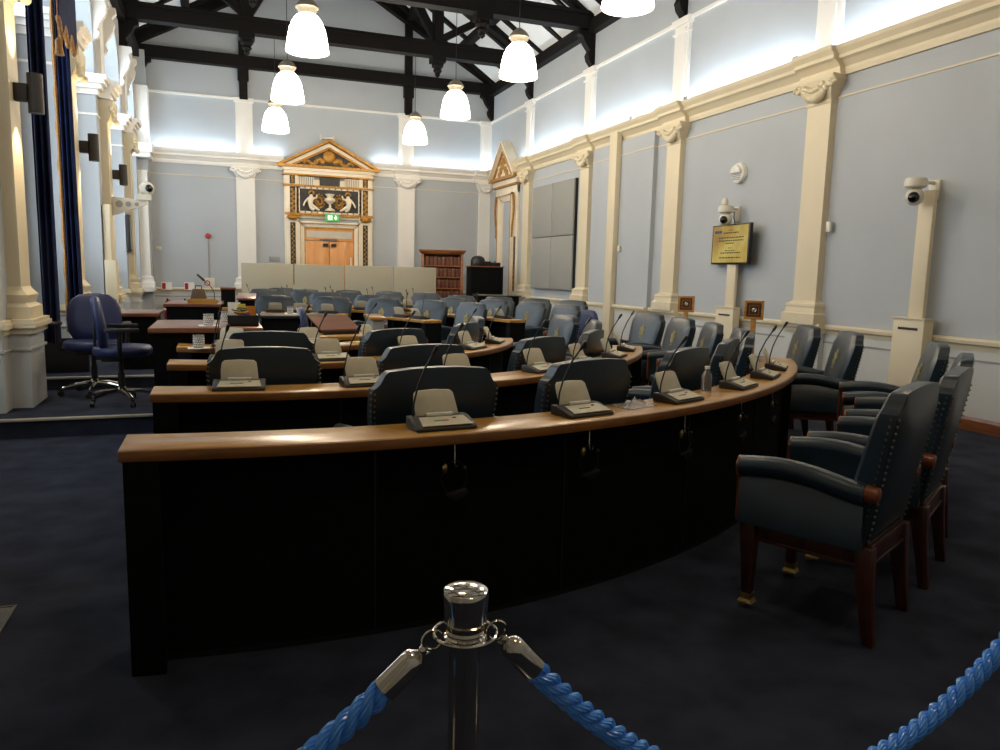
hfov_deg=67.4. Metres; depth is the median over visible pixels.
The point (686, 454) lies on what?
earpiece
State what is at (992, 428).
baseboard
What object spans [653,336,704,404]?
microphone unit
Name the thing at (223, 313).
water glass
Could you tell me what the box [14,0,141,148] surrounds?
trim
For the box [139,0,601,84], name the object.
ceiling
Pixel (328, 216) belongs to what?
exit sign
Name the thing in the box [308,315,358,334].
board
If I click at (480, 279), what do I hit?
cabinet
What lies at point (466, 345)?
microphone base
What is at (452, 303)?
leather armchair
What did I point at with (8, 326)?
trim
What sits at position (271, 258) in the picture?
direction sign
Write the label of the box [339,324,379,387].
microphone unit
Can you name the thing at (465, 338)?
microphone unit
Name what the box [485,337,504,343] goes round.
tray
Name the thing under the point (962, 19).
trim
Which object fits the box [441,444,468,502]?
earpiece
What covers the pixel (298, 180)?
grille
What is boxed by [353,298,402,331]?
leather armchair
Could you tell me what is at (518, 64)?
pendant lamp
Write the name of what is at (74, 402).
raised platform
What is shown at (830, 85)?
trim
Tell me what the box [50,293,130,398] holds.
swivel chair
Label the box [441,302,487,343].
leather armchair
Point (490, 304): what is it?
leather armchair
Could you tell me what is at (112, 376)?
trim
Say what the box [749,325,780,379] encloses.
microphone unit
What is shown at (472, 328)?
leather armchair
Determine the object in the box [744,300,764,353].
stand
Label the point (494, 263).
telephone
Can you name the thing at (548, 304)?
leather armchair
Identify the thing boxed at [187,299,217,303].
wooden tray
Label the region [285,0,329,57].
pendant lamp
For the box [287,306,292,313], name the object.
water glass
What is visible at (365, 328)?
microphone unit
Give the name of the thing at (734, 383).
microphone base
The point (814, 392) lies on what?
leather armchair
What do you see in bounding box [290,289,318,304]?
leather armchair
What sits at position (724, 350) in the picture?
leather armchair
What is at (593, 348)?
leather armchair
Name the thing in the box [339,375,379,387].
microphone base
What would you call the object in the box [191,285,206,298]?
case
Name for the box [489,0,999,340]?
wall
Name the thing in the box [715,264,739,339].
duct
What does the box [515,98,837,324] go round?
pilasters
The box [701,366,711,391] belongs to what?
water bottle
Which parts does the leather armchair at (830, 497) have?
leg, leg, arm, frame, arm, leg, arm, backrest, leg, arm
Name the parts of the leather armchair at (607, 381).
backrest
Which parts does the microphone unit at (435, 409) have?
raised panel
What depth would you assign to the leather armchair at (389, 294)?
14.25 m
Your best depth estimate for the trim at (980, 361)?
8.25 m
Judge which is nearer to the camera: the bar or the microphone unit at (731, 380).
the microphone unit at (731, 380)
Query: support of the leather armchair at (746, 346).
on the floor
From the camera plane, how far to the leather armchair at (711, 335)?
7.07 m
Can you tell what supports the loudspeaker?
attached to the wall at (90, 172)
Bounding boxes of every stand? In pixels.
[678,296,694,317]
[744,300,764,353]
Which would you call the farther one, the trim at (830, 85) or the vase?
the vase
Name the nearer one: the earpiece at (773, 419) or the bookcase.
the earpiece at (773, 419)
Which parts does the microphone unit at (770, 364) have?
raised panel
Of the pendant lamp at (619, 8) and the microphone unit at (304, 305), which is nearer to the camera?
the pendant lamp at (619, 8)
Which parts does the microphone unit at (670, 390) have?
raised panel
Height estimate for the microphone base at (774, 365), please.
0.041 m
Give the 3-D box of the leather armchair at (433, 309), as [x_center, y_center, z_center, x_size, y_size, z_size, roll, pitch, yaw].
[-1.121,-0.542,10.379,0.618,0.980,0.601,6,9,32]
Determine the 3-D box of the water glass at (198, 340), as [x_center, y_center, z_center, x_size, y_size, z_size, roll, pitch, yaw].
[-2.193,-0.245,5.459,0.083,0.092,0.082,-1,8,-20]
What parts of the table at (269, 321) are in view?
panel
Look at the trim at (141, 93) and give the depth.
16.34 m
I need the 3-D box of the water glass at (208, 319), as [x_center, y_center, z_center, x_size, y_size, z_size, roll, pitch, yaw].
[-2.348,-0.446,6.040,0.083,0.092,0.082,-1,8,-20]
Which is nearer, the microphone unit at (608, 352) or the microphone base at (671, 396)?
the microphone base at (671, 396)
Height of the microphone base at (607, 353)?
0.041 m
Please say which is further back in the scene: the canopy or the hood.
the hood
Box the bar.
[320,135,333,140]
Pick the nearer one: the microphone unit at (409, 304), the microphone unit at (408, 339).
the microphone unit at (408, 339)
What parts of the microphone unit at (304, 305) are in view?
raised panel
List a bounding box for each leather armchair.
[206,346,320,385]
[229,331,313,352]
[250,288,279,300]
[255,295,296,323]
[269,288,293,295]
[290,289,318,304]
[309,292,341,304]
[312,296,351,317]
[333,365,497,427]
[336,290,362,305]
[353,295,386,308]
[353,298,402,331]
[358,328,427,356]
[376,291,403,302]
[376,344,468,374]
[411,292,440,304]
[413,300,447,325]
[439,298,468,313]
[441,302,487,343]
[446,322,479,344]
[447,295,475,301]
[469,316,484,342]
[479,299,509,316]
[485,297,514,316]
[494,358,631,416]
[507,336,567,371]
[512,298,551,319]
[513,314,578,351]
[514,301,546,326]
[525,304,580,338]
[544,300,587,327]
[565,319,601,360]
[578,329,603,357]
[602,312,665,351]
[626,347,710,400]
[631,317,696,385]
[632,338,739,389]
[646,322,723,385]
[730,328,746,339]
[735,332,754,376]
[735,381,939,648]
[747,325,821,435]
[789,331,864,430]
[805,366,973,589]
[836,341,949,419]
[844,352,973,537]
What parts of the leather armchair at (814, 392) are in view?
arm, frame, arm, leg, backrest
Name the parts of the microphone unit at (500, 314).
raised panel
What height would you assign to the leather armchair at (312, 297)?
0.980 m
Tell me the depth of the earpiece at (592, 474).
3.20 m
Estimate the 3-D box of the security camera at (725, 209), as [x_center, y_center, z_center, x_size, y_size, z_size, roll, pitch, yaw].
[3.118,-2.221,10.222,0.305,0.370,0.210,-1,8,-20]
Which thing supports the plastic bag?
on the curved desk at (243, 541)
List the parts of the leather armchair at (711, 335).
seat, arm, backrest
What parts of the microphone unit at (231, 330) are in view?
raised panel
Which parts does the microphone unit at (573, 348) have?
raised panel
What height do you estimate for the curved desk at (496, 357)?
0.783 m
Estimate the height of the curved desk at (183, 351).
0.783 m
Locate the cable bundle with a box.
[231,307,249,314]
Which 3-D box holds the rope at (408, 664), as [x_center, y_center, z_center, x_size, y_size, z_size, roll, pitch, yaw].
[-0.598,0.498,0.849,1.098,0.299,0.036,-1,8,-19]
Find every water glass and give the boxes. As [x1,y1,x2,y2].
[193,335,204,347]
[203,314,213,325]
[221,311,227,321]
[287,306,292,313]
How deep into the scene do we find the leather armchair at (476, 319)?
6.88 m
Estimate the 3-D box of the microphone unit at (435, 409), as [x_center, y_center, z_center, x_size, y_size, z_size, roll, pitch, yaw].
[-0.228,0.040,2.888,0.246,0.323,0.164,-2,9,-26]
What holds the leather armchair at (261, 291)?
on the floor
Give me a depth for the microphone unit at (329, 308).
10.04 m
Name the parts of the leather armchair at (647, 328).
arm, arm, backrest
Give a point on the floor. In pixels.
(667, 650)
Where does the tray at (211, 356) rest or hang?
on the microphone unit at (228, 343)
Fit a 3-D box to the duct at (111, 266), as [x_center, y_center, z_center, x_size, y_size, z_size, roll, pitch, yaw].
[-6.003,-1.613,11.597,0.160,2.000,0.300,-1,8,-20]
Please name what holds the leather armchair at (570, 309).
on the floor
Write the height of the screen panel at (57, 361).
0.350 m
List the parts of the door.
transom frame, transom panel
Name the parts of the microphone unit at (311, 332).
raised panel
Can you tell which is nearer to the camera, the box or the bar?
the box
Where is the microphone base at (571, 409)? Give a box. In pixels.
[551,400,613,418]
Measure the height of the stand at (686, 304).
1.150 m
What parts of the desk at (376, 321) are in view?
panel, panel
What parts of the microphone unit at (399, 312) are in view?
raised panel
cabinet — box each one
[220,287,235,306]
[466,266,503,295]
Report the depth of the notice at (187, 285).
17.44 m
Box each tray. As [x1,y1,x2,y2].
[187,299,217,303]
[207,354,214,362]
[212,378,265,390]
[266,309,285,312]
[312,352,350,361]
[318,310,338,313]
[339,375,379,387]
[354,307,364,309]
[392,314,409,317]
[410,315,429,318]
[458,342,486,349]
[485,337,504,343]
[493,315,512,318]
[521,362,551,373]
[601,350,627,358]
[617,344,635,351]
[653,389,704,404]
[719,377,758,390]
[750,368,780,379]
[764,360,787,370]
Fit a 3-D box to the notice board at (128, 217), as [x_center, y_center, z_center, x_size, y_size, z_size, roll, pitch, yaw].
[-7.150,-2.741,14.495,0.065,0.680,0.560,-1,8,-20]
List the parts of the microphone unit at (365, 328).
raised panel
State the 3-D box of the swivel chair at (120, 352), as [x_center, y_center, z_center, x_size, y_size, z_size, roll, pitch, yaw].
[-3.338,-0.220,6.644,0.551,0.945,0.668,-2,9,-26]
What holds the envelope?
in the box
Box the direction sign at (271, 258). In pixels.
[269,256,279,261]
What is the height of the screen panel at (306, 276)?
1.460 m
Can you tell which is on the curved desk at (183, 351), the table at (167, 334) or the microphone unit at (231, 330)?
the microphone unit at (231, 330)
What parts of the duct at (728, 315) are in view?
casing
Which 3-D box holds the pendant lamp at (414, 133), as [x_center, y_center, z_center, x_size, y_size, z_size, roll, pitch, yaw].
[-1.808,-5.880,16.022,0.548,1.800,0.548,-1,8,-20]
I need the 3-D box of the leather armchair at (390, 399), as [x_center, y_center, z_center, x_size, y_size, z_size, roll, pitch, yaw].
[-0.401,0.414,3.484,0.618,0.980,0.601,-3,9,-27]
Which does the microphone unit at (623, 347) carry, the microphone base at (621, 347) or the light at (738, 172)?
the microphone base at (621, 347)
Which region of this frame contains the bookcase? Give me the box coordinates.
[419,249,465,294]
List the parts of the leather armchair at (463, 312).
arm, backrest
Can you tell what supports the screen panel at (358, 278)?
on the floor
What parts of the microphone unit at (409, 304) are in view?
raised panel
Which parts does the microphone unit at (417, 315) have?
raised panel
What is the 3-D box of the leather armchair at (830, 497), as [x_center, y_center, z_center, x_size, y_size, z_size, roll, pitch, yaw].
[1.397,0.498,3.131,0.601,0.995,0.618,8,10,42]
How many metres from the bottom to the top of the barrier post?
0.960 m
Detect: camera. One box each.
[112,182,153,214]
[718,198,740,225]
[904,177,941,205]
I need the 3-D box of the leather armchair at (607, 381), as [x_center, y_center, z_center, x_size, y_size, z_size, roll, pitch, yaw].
[0.254,0.376,3.880,0.618,0.980,0.601,-5,10,-39]
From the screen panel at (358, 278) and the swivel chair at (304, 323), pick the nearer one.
the swivel chair at (304, 323)
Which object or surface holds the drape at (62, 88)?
hanging from the canopy
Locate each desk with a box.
[118,357,797,676]
[150,345,642,433]
[167,337,512,385]
[176,340,358,359]
[222,307,525,342]
[261,312,348,315]
[363,314,386,329]
[386,317,441,343]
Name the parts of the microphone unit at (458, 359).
raised panel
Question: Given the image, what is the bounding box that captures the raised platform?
[0,319,166,438]
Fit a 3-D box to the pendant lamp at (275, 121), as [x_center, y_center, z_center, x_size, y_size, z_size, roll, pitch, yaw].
[-4.511,-5.810,15.029,0.548,1.800,0.548,-1,8,-20]
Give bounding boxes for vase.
[325,194,334,211]
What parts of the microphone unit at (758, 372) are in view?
raised panel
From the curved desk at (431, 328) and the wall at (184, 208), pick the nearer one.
the curved desk at (431, 328)
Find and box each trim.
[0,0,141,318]
[0,288,144,336]
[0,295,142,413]
[0,375,153,422]
[8,0,139,153]
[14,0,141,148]
[132,84,156,291]
[137,169,490,288]
[148,0,845,170]
[149,147,487,182]
[150,52,999,193]
[154,292,999,422]
[154,295,999,364]
[155,287,999,352]
[229,165,491,193]
[486,0,999,176]
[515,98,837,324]
[516,72,846,182]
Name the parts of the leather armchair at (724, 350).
arm, backrest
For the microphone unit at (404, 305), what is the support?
on the curved desk at (514, 329)
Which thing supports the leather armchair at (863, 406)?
on the floor
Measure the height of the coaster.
0.004 m
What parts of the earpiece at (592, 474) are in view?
cord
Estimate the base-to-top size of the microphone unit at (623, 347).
0.323 m
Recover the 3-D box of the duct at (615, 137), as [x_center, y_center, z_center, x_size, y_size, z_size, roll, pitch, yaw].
[1.987,-2.329,13.371,0.100,3.860,0.260,-1,8,-20]
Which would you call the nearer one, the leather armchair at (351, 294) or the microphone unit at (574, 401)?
the microphone unit at (574, 401)
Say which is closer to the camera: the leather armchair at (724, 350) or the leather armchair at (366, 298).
the leather armchair at (724, 350)
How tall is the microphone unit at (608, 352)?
0.323 m
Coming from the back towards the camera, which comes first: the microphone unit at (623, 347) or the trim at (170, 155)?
the trim at (170, 155)
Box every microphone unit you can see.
[207,311,243,362]
[211,303,243,346]
[212,324,265,390]
[266,288,285,312]
[293,289,310,312]
[298,304,320,343]
[312,311,350,361]
[318,289,338,313]
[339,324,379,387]
[354,288,367,309]
[359,303,376,340]
[392,292,409,317]
[397,310,417,345]
[402,289,410,311]
[403,288,413,307]
[406,345,476,432]
[410,293,429,318]
[442,322,469,365]
[458,308,486,349]
[483,305,504,343]
[493,294,512,318]
[521,320,551,373]
[551,341,613,418]
[568,317,591,359]
[600,314,627,358]
[615,311,635,351]
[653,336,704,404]
[719,330,758,390]
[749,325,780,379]
[762,322,787,370]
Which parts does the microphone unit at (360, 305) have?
raised panel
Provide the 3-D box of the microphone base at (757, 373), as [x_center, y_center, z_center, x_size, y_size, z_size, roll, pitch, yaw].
[1.634,-0.008,4.610,0.138,0.041,0.246,6,9,30]
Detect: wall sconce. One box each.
[13,72,44,114]
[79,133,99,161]
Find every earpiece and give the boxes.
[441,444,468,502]
[580,430,600,481]
[679,416,692,460]
[738,403,746,441]
[770,393,776,425]
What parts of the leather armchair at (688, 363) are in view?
arm, backrest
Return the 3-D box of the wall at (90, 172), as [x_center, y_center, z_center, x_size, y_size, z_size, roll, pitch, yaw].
[-4.670,-2.835,6.871,0.950,6.300,21.950,-1,8,-20]
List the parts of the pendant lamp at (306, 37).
lamp shade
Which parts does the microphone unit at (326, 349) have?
raised panel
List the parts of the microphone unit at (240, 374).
raised panel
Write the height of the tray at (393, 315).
0.041 m
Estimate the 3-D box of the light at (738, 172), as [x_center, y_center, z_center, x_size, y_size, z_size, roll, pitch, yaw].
[3.226,-2.744,10.186,0.102,0.280,0.280,-1,8,-20]
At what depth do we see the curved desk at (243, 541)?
2.84 m
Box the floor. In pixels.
[0,385,999,749]
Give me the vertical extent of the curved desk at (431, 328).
0.783 m
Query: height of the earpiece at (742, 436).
0.226 m
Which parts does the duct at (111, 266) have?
casing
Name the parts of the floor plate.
plate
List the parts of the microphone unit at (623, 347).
raised panel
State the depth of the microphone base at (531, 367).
4.57 m
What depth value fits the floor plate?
2.95 m
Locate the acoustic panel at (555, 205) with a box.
[531,178,578,290]
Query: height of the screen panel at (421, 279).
1.460 m
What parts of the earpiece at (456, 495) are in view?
cord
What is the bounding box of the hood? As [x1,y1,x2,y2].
[471,256,490,265]
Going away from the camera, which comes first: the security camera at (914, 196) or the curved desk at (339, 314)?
the security camera at (914, 196)
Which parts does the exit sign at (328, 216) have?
panel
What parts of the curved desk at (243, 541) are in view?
panel, panel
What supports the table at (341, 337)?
on the floor
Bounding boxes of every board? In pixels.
[126,214,132,250]
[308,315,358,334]
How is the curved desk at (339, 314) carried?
on the floor
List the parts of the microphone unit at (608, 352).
raised panel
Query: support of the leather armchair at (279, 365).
on the floor
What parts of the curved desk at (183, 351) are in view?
panel, modesty panel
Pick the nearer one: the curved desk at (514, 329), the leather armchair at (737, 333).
the leather armchair at (737, 333)
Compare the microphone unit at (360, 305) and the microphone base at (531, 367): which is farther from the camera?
the microphone unit at (360, 305)
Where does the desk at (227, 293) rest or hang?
on the floor
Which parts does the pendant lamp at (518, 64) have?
lamp shade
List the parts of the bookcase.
shelf, cornice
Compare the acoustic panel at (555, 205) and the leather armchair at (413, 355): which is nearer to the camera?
the leather armchair at (413, 355)
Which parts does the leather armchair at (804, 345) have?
leg, backrest, leg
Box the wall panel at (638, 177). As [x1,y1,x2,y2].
[588,131,658,306]
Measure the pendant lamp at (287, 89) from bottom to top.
1.800 m
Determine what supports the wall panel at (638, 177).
attached to the wall at (944, 125)
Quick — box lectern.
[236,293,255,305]
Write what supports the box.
on the table at (167, 334)
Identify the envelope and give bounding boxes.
[228,302,239,314]
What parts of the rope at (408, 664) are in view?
twisted cord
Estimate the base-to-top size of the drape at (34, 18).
3.720 m
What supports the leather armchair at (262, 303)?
on the floor
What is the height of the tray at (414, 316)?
0.041 m
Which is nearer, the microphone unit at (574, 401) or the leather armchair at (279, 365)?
the microphone unit at (574, 401)
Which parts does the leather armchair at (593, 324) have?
backrest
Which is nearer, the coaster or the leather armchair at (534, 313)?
the coaster
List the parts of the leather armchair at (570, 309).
arm, backrest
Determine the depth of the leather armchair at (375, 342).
5.32 m
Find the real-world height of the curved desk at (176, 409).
0.783 m
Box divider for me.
[245,306,255,314]
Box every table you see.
[121,309,163,369]
[148,320,262,385]
[163,300,223,319]
[259,313,338,331]
[319,331,362,341]
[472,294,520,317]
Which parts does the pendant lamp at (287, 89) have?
suspension cord, lamp shade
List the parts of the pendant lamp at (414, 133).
lamp shade, suspension cord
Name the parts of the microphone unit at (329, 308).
raised panel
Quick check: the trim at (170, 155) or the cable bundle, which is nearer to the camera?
the cable bundle
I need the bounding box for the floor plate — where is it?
[0,604,16,633]
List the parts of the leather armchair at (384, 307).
arm, backrest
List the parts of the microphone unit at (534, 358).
raised panel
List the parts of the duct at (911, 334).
casing, casing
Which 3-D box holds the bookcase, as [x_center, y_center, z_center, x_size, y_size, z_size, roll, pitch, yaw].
[-1.419,-2.084,18.278,1.120,1.890,0.520,1,8,-6]
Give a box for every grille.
[294,176,313,184]
[345,179,361,187]
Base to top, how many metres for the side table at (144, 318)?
0.600 m
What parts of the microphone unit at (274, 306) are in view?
raised panel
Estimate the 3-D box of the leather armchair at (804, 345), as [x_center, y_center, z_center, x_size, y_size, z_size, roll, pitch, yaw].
[2.467,0.037,6.742,0.601,0.985,0.618,2,8,6]
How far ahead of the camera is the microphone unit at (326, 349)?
4.96 m
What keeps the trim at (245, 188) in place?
attached to the wall at (184, 208)
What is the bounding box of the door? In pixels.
[305,228,352,289]
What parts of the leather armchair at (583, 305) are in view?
arm, backrest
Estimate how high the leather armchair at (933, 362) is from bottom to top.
0.995 m
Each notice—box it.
[161,282,171,289]
[184,282,193,289]
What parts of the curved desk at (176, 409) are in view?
panel, panel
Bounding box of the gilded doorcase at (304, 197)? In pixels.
[277,139,379,277]
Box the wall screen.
[711,211,753,264]
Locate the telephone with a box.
[491,261,499,265]
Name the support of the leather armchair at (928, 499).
on the floor
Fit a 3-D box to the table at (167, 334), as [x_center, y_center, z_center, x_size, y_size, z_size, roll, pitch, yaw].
[-2.462,0.014,6.355,0.840,0.900,0.950,-1,8,-20]
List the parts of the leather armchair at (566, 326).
backrest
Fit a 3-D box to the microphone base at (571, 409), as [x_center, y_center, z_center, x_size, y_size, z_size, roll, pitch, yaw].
[0.356,0.148,3.237,0.246,0.041,0.138,-4,9,-35]
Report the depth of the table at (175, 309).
9.50 m
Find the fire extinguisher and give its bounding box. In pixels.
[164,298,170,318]
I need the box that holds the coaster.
[187,347,210,348]
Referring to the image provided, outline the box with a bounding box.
[227,313,258,325]
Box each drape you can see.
[25,0,61,342]
[49,0,82,331]
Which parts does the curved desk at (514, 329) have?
modesty panel, panel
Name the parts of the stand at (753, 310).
post, frame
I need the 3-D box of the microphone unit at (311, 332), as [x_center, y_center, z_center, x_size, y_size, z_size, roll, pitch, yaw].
[-1.473,-0.395,5.863,0.246,0.323,0.164,-4,10,-36]
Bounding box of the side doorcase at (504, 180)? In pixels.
[488,141,520,293]
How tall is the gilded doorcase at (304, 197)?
4.367 m
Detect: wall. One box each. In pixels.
[0,0,154,320]
[142,0,490,290]
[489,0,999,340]
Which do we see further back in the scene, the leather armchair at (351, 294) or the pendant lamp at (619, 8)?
the leather armchair at (351, 294)
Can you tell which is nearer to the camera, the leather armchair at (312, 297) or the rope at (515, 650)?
the rope at (515, 650)
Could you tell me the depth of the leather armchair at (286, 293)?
15.11 m
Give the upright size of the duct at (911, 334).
2.280 m
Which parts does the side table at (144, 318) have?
panel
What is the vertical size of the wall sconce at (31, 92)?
0.320 m
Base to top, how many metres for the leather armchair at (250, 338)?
0.965 m
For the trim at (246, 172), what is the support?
attached to the wall at (184, 208)
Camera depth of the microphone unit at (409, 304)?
12.13 m
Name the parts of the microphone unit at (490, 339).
raised panel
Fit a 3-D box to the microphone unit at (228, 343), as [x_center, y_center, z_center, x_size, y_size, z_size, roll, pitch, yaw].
[-1.705,-0.245,4.718,0.246,0.323,0.164,0,8,-12]
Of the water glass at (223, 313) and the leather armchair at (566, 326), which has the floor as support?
the leather armchair at (566, 326)
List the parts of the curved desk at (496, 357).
panel, modesty panel, panel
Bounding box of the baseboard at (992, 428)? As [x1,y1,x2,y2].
[958,415,999,436]
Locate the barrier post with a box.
[432,580,497,749]
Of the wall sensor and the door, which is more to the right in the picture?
the wall sensor
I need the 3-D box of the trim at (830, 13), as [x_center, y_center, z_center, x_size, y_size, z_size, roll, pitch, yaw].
[-0.573,-4.360,8.009,8.900,1.270,21.650,-1,8,-20]
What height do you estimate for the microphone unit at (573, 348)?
0.323 m
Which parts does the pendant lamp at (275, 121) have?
suspension cord, lamp shade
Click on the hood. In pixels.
(476, 260)
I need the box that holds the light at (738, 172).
[730,162,746,183]
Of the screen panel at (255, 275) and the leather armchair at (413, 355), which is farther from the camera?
the screen panel at (255, 275)
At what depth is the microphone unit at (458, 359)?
4.25 m
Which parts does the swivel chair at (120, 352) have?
backrest, armrest post, seat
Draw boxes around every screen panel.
[44,338,89,372]
[241,263,293,292]
[294,264,343,291]
[345,265,391,294]
[393,267,435,299]
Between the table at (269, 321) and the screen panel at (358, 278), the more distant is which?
the screen panel at (358, 278)
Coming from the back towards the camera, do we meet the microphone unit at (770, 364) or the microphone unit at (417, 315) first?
the microphone unit at (417, 315)
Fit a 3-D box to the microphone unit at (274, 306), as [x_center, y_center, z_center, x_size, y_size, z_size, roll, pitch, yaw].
[-3.011,-1.003,10.052,0.246,0.323,0.164,0,8,-11]
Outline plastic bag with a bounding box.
[608,397,657,409]
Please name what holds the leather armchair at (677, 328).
on the floor
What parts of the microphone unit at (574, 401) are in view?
raised panel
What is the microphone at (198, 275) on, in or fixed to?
on the table at (175, 309)
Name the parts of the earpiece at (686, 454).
cord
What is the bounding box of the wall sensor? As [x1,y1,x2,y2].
[826,221,831,231]
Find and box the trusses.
[118,0,687,99]
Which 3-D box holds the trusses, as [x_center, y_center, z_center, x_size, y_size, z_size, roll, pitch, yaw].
[-0.608,-6.751,8.214,8.556,3.410,15.400,-1,8,-20]
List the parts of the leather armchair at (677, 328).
leg, arm, arm, backrest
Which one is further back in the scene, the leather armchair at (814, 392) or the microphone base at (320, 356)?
the leather armchair at (814, 392)
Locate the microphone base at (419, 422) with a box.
[406,412,476,432]
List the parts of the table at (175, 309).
panel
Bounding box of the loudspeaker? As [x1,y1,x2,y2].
[112,164,127,185]
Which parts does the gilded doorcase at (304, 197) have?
relief panel, architrave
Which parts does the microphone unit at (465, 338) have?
raised panel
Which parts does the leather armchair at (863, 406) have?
arm, arm, leg, leg, backrest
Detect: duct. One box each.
[102,204,119,305]
[602,131,621,337]
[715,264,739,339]
[888,190,937,386]
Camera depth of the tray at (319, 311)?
10.04 m
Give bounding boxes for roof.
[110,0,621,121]
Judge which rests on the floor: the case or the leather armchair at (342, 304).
the leather armchair at (342, 304)
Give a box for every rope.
[297,629,443,749]
[486,620,999,749]
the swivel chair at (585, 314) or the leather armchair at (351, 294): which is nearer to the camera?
the swivel chair at (585, 314)
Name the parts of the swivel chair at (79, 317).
armrest post, seat, backrest, armrest post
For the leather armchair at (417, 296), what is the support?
on the floor
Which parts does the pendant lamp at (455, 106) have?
lamp shade, suspension cord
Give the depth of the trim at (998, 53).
9.69 m
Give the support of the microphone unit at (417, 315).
on the curved desk at (431, 328)
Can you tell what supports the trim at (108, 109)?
attached to the wall at (90, 172)
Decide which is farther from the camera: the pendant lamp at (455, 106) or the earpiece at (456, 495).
the pendant lamp at (455, 106)
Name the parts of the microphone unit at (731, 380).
raised panel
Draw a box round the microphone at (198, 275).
[197,274,218,301]
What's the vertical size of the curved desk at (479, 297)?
0.900 m
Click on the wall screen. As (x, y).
(731, 243)
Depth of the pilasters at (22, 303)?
6.29 m
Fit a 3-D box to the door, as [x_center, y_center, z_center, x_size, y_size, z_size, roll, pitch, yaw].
[-4.205,-2.422,18.528,1.187,2.318,0.107,-1,8,-20]
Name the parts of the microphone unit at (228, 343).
raised panel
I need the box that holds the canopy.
[54,0,77,56]
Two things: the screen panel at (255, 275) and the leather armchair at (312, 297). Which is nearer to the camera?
the leather armchair at (312, 297)
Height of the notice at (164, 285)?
0.180 m
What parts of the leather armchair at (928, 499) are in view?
arm, arm, leg, frame, arm, leg, backrest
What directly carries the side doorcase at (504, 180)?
attached to the wall at (944, 125)
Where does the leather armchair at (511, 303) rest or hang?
on the floor
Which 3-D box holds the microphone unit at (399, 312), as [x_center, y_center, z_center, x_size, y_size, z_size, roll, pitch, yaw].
[-1.257,-0.903,9.630,0.246,0.323,0.164,8,10,38]
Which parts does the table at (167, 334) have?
panel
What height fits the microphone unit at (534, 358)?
0.323 m
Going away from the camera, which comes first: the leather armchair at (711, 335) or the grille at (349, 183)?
the leather armchair at (711, 335)
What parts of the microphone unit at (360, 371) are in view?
raised panel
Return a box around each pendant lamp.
[261,43,289,133]
[270,0,304,104]
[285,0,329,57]
[402,56,427,144]
[440,19,470,120]
[499,0,537,81]
[601,0,654,16]
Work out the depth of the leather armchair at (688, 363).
4.32 m
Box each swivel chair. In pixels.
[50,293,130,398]
[90,296,152,407]
[299,307,308,327]
[576,310,597,342]
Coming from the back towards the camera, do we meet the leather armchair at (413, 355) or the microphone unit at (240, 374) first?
the leather armchair at (413, 355)
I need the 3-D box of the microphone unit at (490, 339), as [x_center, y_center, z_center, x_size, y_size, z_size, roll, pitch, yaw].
[-0.050,-0.439,6.432,0.164,0.323,0.246,3,8,10]
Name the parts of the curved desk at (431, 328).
panel, modesty panel, panel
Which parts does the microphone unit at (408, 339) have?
raised panel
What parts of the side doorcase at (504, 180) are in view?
architrave, blind panel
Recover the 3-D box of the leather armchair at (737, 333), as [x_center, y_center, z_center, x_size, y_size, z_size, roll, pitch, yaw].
[1.767,0.071,6.442,0.601,0.965,0.618,3,8,10]
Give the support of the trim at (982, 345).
attached to the wall at (944, 125)
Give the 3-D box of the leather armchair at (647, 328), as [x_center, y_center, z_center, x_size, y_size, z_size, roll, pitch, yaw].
[1.481,-0.234,8.627,0.601,0.965,0.618,-2,8,-23]
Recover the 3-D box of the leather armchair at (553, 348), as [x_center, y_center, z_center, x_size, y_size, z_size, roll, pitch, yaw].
[0.061,0.196,5.224,0.601,0.965,0.618,7,10,37]
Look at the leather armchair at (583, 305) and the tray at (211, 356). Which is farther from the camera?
the leather armchair at (583, 305)
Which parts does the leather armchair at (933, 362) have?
arm, arm, backrest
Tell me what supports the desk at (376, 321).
on the floor
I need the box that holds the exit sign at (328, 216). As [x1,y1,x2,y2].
[323,213,340,220]

